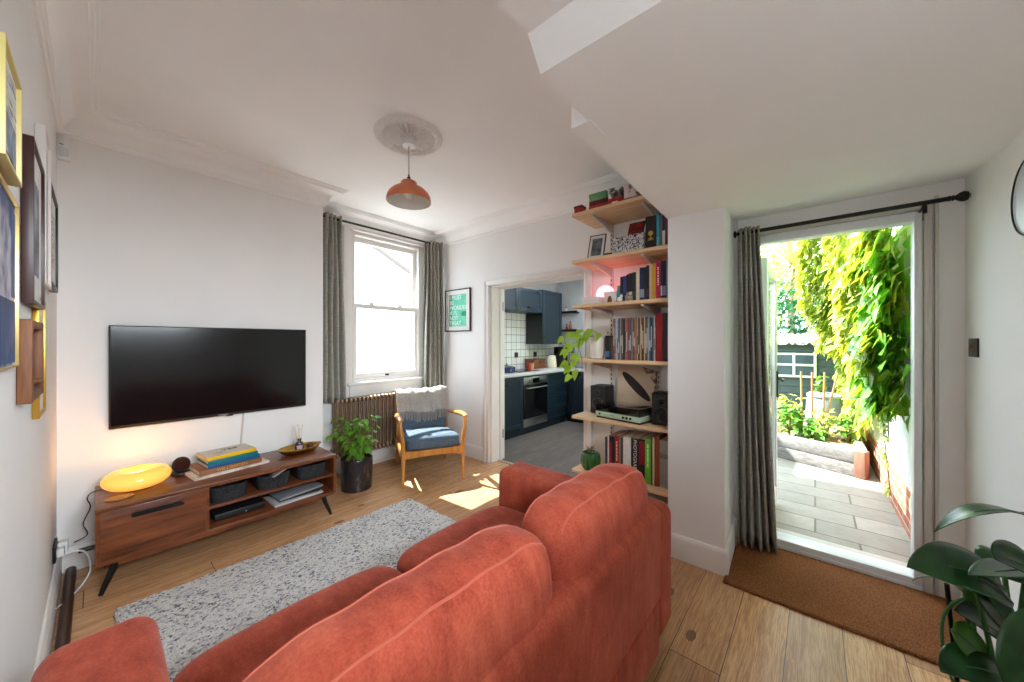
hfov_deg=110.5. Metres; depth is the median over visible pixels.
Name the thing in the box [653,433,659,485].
book
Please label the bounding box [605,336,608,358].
book
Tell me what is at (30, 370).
picture frame
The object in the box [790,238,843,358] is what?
vine
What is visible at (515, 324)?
tiles
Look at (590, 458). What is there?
succulent pot
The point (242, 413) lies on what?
cable cover
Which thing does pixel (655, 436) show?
book
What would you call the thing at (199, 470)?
book
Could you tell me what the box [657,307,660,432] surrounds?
upright
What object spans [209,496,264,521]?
box
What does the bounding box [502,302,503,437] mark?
door frame
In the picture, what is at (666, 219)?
book
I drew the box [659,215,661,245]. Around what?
book
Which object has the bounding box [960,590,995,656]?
baseboard
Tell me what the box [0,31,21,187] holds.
picture frame
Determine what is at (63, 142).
sensor
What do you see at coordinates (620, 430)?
book
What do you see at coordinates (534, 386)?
oven
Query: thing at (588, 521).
cushion
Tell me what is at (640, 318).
record sleeve
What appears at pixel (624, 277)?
book
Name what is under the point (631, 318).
record sleeve
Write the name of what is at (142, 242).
wall
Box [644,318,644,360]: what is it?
record sleeve
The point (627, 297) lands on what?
box
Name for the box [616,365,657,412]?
record
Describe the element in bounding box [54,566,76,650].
pipe
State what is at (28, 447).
wall
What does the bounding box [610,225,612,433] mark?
upright
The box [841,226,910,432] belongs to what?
climbing vine
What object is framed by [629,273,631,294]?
book
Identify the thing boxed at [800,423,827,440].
plant
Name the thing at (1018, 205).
mirror
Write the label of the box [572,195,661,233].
wall shelf
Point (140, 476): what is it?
lamp
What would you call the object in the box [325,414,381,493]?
potted plant
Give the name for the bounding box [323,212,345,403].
curtain
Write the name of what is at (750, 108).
ceiling
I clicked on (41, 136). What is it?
picture frame
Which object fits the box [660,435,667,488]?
book
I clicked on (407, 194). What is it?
pendant lamp
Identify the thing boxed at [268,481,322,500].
tablet sleeve
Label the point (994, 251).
wall
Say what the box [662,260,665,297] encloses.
book
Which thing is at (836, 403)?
water butt
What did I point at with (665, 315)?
binder
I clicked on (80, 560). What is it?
baseboard
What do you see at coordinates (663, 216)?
book
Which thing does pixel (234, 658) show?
seat cushion
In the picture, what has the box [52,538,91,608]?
power cable
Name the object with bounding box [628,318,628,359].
record sleeve
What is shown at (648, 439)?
book
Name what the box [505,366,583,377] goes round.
countertop
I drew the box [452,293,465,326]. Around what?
print
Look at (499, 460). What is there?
trim
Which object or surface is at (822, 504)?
paving
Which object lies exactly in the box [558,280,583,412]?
wall
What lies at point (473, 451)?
baseboard
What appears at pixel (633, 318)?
record sleeve
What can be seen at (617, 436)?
book
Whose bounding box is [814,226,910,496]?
climbing vine
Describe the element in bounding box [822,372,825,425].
cane
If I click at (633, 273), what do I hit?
book
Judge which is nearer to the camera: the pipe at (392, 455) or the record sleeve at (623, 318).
the record sleeve at (623, 318)
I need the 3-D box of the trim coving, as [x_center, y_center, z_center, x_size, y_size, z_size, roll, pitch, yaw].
[-0.322,-1.310,2.102,4.420,0.160,3.082,0,0,41]
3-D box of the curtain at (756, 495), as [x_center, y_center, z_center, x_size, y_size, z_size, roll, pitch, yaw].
[1.630,0.297,2.356,0.223,2.125,0.106,0,0,24]
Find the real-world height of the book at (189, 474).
0.016 m
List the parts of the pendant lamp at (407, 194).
lamp shade, bulb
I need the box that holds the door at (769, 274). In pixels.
[761,257,784,502]
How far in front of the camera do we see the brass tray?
2.86 m
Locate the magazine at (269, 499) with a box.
[263,489,322,507]
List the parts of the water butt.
lid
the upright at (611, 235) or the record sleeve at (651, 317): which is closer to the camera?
the record sleeve at (651, 317)
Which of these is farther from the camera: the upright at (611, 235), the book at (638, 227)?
the upright at (611, 235)
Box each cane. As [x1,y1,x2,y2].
[800,371,802,422]
[811,372,812,420]
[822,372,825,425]
[822,373,838,433]
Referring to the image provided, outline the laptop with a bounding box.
[274,487,319,502]
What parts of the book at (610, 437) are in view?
spine panel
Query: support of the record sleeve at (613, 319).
on the wall shelf at (606, 363)
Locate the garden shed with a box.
[777,333,855,418]
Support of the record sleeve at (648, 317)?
on the wall shelf at (606, 363)
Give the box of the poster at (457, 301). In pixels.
[445,287,470,331]
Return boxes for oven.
[522,374,547,427]
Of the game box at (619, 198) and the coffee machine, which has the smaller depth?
the game box at (619, 198)
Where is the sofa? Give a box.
[30,462,670,681]
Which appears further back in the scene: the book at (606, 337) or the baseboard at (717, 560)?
the book at (606, 337)
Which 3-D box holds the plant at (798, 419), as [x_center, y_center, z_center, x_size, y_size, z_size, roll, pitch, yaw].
[3.573,1.010,4.478,0.446,0.503,0.465,0,0,-29]
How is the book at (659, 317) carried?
on the wall shelf at (606, 363)
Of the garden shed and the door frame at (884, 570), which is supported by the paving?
the garden shed
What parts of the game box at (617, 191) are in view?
lid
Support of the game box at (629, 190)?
on the game box
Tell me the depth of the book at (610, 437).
2.76 m
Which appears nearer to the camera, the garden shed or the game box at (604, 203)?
the game box at (604, 203)
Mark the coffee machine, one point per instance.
(557, 350)
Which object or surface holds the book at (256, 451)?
on the book at (199, 462)
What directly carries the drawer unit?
on the floor
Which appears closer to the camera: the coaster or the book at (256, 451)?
the coaster
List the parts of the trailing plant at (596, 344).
planter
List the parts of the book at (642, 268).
spine panel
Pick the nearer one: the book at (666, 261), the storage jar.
the book at (666, 261)
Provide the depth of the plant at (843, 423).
4.25 m
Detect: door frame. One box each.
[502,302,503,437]
[760,195,938,595]
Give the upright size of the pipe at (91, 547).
0.025 m
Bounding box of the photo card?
[604,291,616,301]
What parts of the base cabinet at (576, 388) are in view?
door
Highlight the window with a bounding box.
[343,225,424,397]
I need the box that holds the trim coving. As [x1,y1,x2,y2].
[31,0,629,246]
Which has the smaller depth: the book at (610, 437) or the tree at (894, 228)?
the book at (610, 437)
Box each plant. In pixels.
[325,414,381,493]
[557,329,604,381]
[777,394,807,423]
[777,402,819,436]
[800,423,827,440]
[810,408,842,439]
[813,375,826,392]
[833,409,867,441]
[907,503,1023,681]
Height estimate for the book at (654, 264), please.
0.262 m
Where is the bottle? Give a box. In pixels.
[295,438,303,449]
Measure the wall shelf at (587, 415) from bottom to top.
0.101 m
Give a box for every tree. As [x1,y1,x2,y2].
[761,243,803,325]
[777,280,821,344]
[787,228,899,330]
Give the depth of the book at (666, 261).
2.49 m
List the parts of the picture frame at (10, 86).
photo panel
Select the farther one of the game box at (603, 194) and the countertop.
the countertop
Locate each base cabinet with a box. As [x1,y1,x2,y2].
[505,377,522,439]
[566,371,583,422]
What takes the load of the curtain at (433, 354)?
hanging from the curtain rod at (345, 221)
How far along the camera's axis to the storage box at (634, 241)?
2.71 m
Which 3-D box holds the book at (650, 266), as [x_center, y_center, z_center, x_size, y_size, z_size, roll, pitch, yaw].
[1.060,-0.429,2.633,0.019,0.255,0.180,0,0,41]
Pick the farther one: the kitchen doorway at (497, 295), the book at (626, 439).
the kitchen doorway at (497, 295)
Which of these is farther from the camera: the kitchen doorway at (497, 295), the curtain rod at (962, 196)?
the kitchen doorway at (497, 295)
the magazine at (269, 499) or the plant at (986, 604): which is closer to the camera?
the plant at (986, 604)
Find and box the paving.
[775,457,910,562]
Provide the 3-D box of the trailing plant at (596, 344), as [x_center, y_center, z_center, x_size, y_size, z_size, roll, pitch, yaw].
[0.560,0.110,2.832,0.377,0.431,0.195,0,0,0]
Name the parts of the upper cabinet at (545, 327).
panel, door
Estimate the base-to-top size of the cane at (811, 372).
0.851 m
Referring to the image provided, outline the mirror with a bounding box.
[1010,160,1023,235]
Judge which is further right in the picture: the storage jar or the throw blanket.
the storage jar
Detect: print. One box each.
[6,61,15,171]
[35,182,38,278]
[47,152,47,278]
[52,215,53,269]
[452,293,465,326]
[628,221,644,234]
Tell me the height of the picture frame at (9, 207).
0.430 m
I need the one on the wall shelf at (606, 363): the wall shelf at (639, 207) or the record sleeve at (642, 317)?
the record sleeve at (642, 317)
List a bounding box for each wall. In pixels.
[0,0,56,681]
[57,139,322,545]
[323,226,423,457]
[443,178,964,600]
[522,283,557,291]
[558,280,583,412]
[855,412,910,540]
[865,129,1023,610]
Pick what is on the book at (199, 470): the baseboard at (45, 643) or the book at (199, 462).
the book at (199, 462)
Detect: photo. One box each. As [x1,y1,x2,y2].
[587,234,606,257]
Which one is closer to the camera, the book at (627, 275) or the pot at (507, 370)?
the book at (627, 275)
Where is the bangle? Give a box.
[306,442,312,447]
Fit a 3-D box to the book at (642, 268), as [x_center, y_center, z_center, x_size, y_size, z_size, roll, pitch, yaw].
[1.012,-0.424,2.673,0.033,0.245,0.181,0,0,41]
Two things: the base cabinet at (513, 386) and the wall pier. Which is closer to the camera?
the wall pier
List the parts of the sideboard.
leg, drop door, handle, frame, leg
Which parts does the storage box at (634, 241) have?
lid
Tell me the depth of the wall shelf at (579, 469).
2.50 m
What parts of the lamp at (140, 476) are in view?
lamp shade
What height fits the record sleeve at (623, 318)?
0.312 m
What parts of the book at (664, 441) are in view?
spine panel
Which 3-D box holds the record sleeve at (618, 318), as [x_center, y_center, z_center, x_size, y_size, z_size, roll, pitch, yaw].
[0.915,-0.022,2.820,0.009,0.315,0.314,0,0,41]
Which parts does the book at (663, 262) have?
spine panel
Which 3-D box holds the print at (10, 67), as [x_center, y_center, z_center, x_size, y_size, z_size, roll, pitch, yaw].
[-1.113,-0.498,0.785,0.205,0.205,0.001,0,0,40]
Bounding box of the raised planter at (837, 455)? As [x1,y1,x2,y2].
[777,419,869,479]
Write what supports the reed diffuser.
in the brass tray
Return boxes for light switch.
[606,328,609,335]
[968,338,978,356]
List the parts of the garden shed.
pane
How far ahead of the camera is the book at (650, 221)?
2.58 m
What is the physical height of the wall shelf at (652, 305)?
0.101 m
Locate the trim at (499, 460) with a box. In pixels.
[497,459,513,464]
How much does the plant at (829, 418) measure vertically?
0.453 m
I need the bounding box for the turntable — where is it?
[596,400,651,424]
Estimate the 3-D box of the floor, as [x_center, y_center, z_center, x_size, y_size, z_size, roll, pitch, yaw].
[0.629,1.409,3.277,4.800,0.062,6.400,0,0,41]
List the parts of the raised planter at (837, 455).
corner post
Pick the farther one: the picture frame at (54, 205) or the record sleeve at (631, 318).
the record sleeve at (631, 318)
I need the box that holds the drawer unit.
[520,372,566,434]
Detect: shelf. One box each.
[209,468,332,509]
[562,310,578,313]
[562,329,576,331]
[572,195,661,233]
[572,244,667,276]
[572,298,667,318]
[572,357,667,371]
[572,409,667,432]
[572,458,667,497]
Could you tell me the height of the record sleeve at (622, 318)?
0.315 m
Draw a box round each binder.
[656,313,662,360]
[663,313,667,360]
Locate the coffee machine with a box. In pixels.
[554,347,573,366]
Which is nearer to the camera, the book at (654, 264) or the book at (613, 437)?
the book at (654, 264)
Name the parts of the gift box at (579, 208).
lid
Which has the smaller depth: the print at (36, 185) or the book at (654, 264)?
the print at (36, 185)
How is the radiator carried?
on the floor
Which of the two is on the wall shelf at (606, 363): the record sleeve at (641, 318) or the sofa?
the record sleeve at (641, 318)
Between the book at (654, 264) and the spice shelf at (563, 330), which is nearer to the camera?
the book at (654, 264)
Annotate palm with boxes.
[761,239,823,344]
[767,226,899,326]
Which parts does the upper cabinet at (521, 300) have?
door, door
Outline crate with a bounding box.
[648,492,667,505]
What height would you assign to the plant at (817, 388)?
0.283 m
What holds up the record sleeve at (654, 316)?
on the wall shelf at (606, 363)
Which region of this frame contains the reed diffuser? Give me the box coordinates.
[293,424,303,449]
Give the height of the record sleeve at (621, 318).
0.316 m
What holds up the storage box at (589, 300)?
on the wall shelf at (652, 305)
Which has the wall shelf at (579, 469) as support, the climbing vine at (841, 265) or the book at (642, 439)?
the book at (642, 439)
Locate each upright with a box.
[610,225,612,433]
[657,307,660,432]
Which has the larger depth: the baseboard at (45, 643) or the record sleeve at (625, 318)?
the record sleeve at (625, 318)
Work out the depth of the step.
2.38 m
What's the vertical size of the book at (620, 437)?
0.305 m
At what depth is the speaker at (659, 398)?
2.52 m
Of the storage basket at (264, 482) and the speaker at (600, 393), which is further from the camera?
the speaker at (600, 393)
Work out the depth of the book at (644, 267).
2.59 m
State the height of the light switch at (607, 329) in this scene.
0.080 m
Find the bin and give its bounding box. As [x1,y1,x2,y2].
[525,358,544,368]
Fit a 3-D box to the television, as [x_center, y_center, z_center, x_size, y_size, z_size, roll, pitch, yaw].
[-2.175,0.226,2.668,0.058,0.664,1.132,0,0,41]
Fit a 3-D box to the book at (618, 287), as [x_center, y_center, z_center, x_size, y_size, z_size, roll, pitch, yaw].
[0.859,-0.367,2.771,0.021,0.130,0.130,0,0,41]
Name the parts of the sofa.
arm, frame, arm, panel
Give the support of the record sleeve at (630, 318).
on the wall shelf at (606, 363)
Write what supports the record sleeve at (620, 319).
on the wall shelf at (606, 363)
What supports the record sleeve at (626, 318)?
on the wall shelf at (606, 363)
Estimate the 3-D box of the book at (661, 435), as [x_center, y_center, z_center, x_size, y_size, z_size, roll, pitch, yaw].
[1.125,0.850,2.630,0.020,0.365,0.260,0,0,41]
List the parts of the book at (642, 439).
spine panel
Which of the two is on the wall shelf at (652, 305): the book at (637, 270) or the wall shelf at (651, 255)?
the book at (637, 270)
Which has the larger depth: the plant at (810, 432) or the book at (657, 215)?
the plant at (810, 432)
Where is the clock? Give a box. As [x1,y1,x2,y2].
[171,457,190,475]
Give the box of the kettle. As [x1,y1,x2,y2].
[547,354,556,367]
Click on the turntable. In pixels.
(627, 412)
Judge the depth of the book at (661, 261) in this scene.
2.52 m
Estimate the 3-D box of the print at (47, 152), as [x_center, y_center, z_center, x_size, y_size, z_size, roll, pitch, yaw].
[-1.872,-0.522,1.426,0.157,0.521,0.001,0,0,40]
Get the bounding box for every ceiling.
[99,0,616,231]
[497,0,1023,220]
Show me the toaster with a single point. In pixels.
(579, 364)
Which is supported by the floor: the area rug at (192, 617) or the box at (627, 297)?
the area rug at (192, 617)
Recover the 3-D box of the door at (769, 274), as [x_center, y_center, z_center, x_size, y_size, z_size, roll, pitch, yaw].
[2.105,0.380,2.857,0.102,2.000,0.740,0,0,41]
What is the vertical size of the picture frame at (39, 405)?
0.443 m
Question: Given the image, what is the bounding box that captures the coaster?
[104,493,133,501]
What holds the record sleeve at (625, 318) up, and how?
on the wall shelf at (606, 363)
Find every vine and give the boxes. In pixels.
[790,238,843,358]
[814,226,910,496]
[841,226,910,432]
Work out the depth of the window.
4.11 m
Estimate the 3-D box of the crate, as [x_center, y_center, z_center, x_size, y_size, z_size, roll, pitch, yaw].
[1.067,1.249,2.666,0.342,0.262,0.312,0,0,41]
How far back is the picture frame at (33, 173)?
1.10 m
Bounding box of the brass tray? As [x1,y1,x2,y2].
[278,441,319,454]
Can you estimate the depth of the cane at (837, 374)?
4.37 m
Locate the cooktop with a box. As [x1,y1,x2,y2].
[515,369,539,372]
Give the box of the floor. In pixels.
[50,413,968,681]
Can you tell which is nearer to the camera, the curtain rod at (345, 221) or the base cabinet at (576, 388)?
the curtain rod at (345, 221)
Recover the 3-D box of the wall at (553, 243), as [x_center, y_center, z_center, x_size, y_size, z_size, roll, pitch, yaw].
[0.731,-0.005,3.420,4.830,2.770,0.290,0,0,41]
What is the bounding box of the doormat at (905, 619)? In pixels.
[722,541,964,665]
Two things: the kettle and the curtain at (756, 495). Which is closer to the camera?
the curtain at (756, 495)
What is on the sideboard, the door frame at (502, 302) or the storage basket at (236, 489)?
the storage basket at (236, 489)
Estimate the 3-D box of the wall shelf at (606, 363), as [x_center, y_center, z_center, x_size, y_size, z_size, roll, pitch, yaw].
[0.914,0.185,2.802,0.775,0.101,0.408,0,0,41]
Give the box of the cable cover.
[240,413,243,443]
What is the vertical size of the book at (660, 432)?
0.340 m
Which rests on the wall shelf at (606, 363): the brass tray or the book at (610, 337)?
the book at (610, 337)
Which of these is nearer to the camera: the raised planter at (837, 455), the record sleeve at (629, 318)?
the record sleeve at (629, 318)
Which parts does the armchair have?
rail, leg, armrest, leg, rail, leg, armrest, leg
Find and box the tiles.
[505,312,557,368]
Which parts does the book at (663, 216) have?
spine panel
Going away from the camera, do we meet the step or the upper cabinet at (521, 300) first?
the step
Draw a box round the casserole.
[505,363,514,372]
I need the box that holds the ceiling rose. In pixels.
[373,115,442,155]
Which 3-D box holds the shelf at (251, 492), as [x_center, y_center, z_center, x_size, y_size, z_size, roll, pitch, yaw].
[-1.841,1.054,2.677,0.453,0.016,0.770,0,0,40]
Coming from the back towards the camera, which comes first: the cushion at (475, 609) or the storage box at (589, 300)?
the storage box at (589, 300)
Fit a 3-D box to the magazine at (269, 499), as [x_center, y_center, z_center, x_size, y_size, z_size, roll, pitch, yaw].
[-1.676,1.174,2.727,0.230,0.014,0.330,0,0,37]
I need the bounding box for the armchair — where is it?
[394,399,467,488]
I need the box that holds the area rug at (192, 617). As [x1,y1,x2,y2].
[113,498,455,681]
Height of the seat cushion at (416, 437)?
0.176 m
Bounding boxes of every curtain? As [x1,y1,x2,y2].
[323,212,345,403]
[422,241,444,387]
[737,225,777,553]
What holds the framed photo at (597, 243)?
on the wall shelf at (651, 255)
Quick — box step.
[776,528,910,569]
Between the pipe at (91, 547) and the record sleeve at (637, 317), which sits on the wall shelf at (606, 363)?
the record sleeve at (637, 317)
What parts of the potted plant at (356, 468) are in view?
stem, pot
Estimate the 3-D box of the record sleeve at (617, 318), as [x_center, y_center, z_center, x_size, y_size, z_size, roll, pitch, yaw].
[0.904,-0.024,2.823,0.009,0.317,0.314,0,0,41]
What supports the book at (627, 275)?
on the wall shelf at (652, 305)
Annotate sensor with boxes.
[56,133,70,162]
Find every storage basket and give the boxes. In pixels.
[209,479,246,503]
[251,469,289,490]
[290,460,325,479]
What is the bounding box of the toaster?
[574,357,583,367]
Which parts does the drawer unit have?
drawer, drawer, drawer, drawer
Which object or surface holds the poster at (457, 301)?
attached to the wall at (553, 243)
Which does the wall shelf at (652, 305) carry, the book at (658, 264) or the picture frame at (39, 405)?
the book at (658, 264)
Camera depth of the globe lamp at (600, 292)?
2.92 m
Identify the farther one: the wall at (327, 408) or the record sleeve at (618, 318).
the wall at (327, 408)
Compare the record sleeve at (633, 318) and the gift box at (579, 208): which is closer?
the record sleeve at (633, 318)
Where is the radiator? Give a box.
[331,392,395,458]
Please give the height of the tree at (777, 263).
4.894 m
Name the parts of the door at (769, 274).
frame, pane, handle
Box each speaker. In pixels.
[591,384,613,412]
[652,390,667,425]
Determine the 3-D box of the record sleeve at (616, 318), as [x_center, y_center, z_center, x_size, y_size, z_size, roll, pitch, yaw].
[0.900,-0.024,2.834,0.009,0.318,0.314,0,0,41]
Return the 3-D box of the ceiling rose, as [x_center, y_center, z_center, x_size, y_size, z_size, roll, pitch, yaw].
[-0.696,-1.378,2.396,0.448,0.044,0.448,0,0,38]
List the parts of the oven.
door, panel, control panel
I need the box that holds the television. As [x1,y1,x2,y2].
[109,325,305,429]
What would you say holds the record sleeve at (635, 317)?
on the wall shelf at (606, 363)
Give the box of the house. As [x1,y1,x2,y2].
[355,243,411,372]
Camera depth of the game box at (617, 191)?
2.74 m
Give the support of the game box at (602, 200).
on the game box at (604, 203)
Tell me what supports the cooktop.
in the countertop
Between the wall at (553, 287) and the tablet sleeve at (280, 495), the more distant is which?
the wall at (553, 287)
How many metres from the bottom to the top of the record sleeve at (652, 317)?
0.312 m
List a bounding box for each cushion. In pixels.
[173,566,402,681]
[245,525,551,681]
[397,506,524,572]
[399,425,458,450]
[401,409,446,428]
[521,463,647,581]
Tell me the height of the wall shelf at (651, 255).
0.101 m
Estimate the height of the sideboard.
0.486 m
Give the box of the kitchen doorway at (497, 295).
[483,266,592,462]
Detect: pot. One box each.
[505,368,514,372]
[581,445,600,470]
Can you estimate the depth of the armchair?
3.53 m
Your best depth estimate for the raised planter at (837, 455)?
4.02 m
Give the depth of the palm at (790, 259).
9.14 m
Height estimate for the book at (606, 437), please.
0.285 m
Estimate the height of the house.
6.005 m
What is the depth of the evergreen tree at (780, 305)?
7.64 m
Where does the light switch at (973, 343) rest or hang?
attached to the wall at (994, 251)
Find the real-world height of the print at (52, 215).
0.246 m
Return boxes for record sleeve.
[613,319,614,359]
[615,318,615,359]
[616,318,616,359]
[617,318,617,359]
[618,318,620,359]
[620,319,620,359]
[621,318,621,359]
[622,318,622,359]
[623,318,624,359]
[625,318,625,359]
[626,318,627,359]
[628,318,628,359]
[629,318,629,359]
[630,318,630,359]
[631,318,632,359]
[633,318,633,359]
[634,318,634,359]
[635,317,636,359]
[637,317,638,359]
[638,318,639,359]
[640,318,640,359]
[641,318,641,359]
[642,317,643,360]
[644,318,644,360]
[645,317,646,360]
[646,317,647,360]
[648,317,648,360]
[649,317,650,360]
[651,317,651,360]
[652,317,653,360]
[654,316,655,360]
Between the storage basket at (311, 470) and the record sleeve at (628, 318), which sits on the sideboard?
the storage basket at (311, 470)
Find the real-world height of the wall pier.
2.770 m
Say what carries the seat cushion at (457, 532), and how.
on the sofa
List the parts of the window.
sill, sash, sash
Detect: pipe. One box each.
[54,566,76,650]
[78,545,94,553]
[336,450,408,471]
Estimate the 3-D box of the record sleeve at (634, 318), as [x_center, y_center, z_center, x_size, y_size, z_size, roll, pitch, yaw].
[1.007,-0.022,2.740,0.009,0.313,0.314,0,0,41]
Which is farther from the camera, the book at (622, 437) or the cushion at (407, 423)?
the cushion at (407, 423)
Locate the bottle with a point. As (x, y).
(299, 445)
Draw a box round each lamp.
[74,463,171,542]
[386,137,430,209]
[596,285,613,296]
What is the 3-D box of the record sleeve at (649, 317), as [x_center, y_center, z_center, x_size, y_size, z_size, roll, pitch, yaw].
[1.091,-0.022,2.666,0.009,0.315,0.314,0,0,41]
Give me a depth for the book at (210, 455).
2.50 m
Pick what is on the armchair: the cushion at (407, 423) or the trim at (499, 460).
the cushion at (407, 423)
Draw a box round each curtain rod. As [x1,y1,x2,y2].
[323,215,429,243]
[733,191,970,237]
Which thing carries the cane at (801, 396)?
in the raised planter at (837, 455)
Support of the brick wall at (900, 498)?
on the paving
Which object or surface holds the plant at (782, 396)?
in the raised planter at (837, 455)
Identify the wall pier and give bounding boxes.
[668,206,733,548]
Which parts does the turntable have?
platter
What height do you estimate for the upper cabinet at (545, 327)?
0.925 m
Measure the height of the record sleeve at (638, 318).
0.314 m
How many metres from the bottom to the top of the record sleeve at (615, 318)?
0.316 m
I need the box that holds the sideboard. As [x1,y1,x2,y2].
[95,446,335,595]
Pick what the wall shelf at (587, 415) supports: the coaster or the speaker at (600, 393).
the speaker at (600, 393)
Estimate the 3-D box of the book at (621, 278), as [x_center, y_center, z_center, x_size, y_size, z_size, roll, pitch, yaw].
[0.877,-0.400,2.756,0.021,0.195,0.131,0,0,41]
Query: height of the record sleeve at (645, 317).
0.317 m
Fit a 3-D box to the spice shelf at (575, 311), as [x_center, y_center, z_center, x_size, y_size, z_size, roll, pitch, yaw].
[1.089,-0.570,6.788,0.400,0.040,0.098,0,0,41]
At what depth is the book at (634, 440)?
2.64 m
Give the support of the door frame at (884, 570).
attached to the wall at (553, 243)
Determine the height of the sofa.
0.884 m
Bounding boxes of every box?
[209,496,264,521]
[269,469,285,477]
[574,205,585,212]
[581,296,603,303]
[589,190,607,201]
[589,198,607,206]
[589,202,607,208]
[608,186,623,198]
[608,196,623,203]
[612,232,644,253]
[624,184,639,198]
[625,295,632,300]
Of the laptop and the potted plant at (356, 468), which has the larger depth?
the potted plant at (356, 468)
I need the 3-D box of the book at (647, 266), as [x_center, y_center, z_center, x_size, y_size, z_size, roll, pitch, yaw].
[1.043,-0.429,2.647,0.021,0.255,0.181,0,0,41]
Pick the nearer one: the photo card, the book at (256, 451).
the book at (256, 451)
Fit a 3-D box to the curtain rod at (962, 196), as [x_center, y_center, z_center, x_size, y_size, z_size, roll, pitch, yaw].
[1.941,-0.715,2.145,1.021,0.091,0.155,0,0,41]
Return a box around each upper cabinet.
[505,287,541,313]
[526,290,561,343]
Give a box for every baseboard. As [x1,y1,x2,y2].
[33,557,61,673]
[62,444,406,573]
[458,441,482,460]
[671,517,736,576]
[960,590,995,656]
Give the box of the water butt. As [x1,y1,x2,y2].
[805,391,842,426]
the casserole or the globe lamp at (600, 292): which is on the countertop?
the casserole
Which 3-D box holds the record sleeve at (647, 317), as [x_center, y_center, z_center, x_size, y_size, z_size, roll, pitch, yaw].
[1.076,-0.021,2.679,0.009,0.312,0.314,0,0,41]
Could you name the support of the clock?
on the sideboard
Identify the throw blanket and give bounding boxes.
[394,385,448,422]
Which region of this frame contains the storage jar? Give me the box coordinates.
[527,362,530,369]
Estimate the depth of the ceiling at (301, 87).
1.96 m
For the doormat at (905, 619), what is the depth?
1.90 m
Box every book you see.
[185,457,269,480]
[188,457,261,476]
[196,443,255,461]
[196,453,259,468]
[198,450,257,464]
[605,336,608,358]
[605,431,617,463]
[608,430,620,462]
[609,336,611,358]
[609,430,623,462]
[612,430,625,462]
[615,429,631,462]
[617,286,619,297]
[619,431,633,463]
[620,277,622,300]
[621,437,622,463]
[623,276,625,300]
[623,431,640,465]
[626,274,628,294]
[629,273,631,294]
[631,431,648,470]
[632,272,635,299]
[636,269,639,299]
[639,432,653,478]
[640,267,643,299]
[644,267,645,298]
[645,215,655,247]
[645,432,657,484]
[646,265,648,298]
[649,265,651,298]
[651,432,660,484]
[652,263,655,298]
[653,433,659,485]
[654,436,655,485]
[656,214,660,245]
[656,261,660,297]
[656,432,667,486]
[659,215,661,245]
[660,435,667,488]
[661,261,661,297]
[662,214,664,244]
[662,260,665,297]
[665,217,667,244]
[666,261,667,297]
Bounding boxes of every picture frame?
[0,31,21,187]
[0,173,18,371]
[16,319,43,404]
[21,133,44,309]
[32,299,45,419]
[34,123,50,289]
[48,182,57,292]

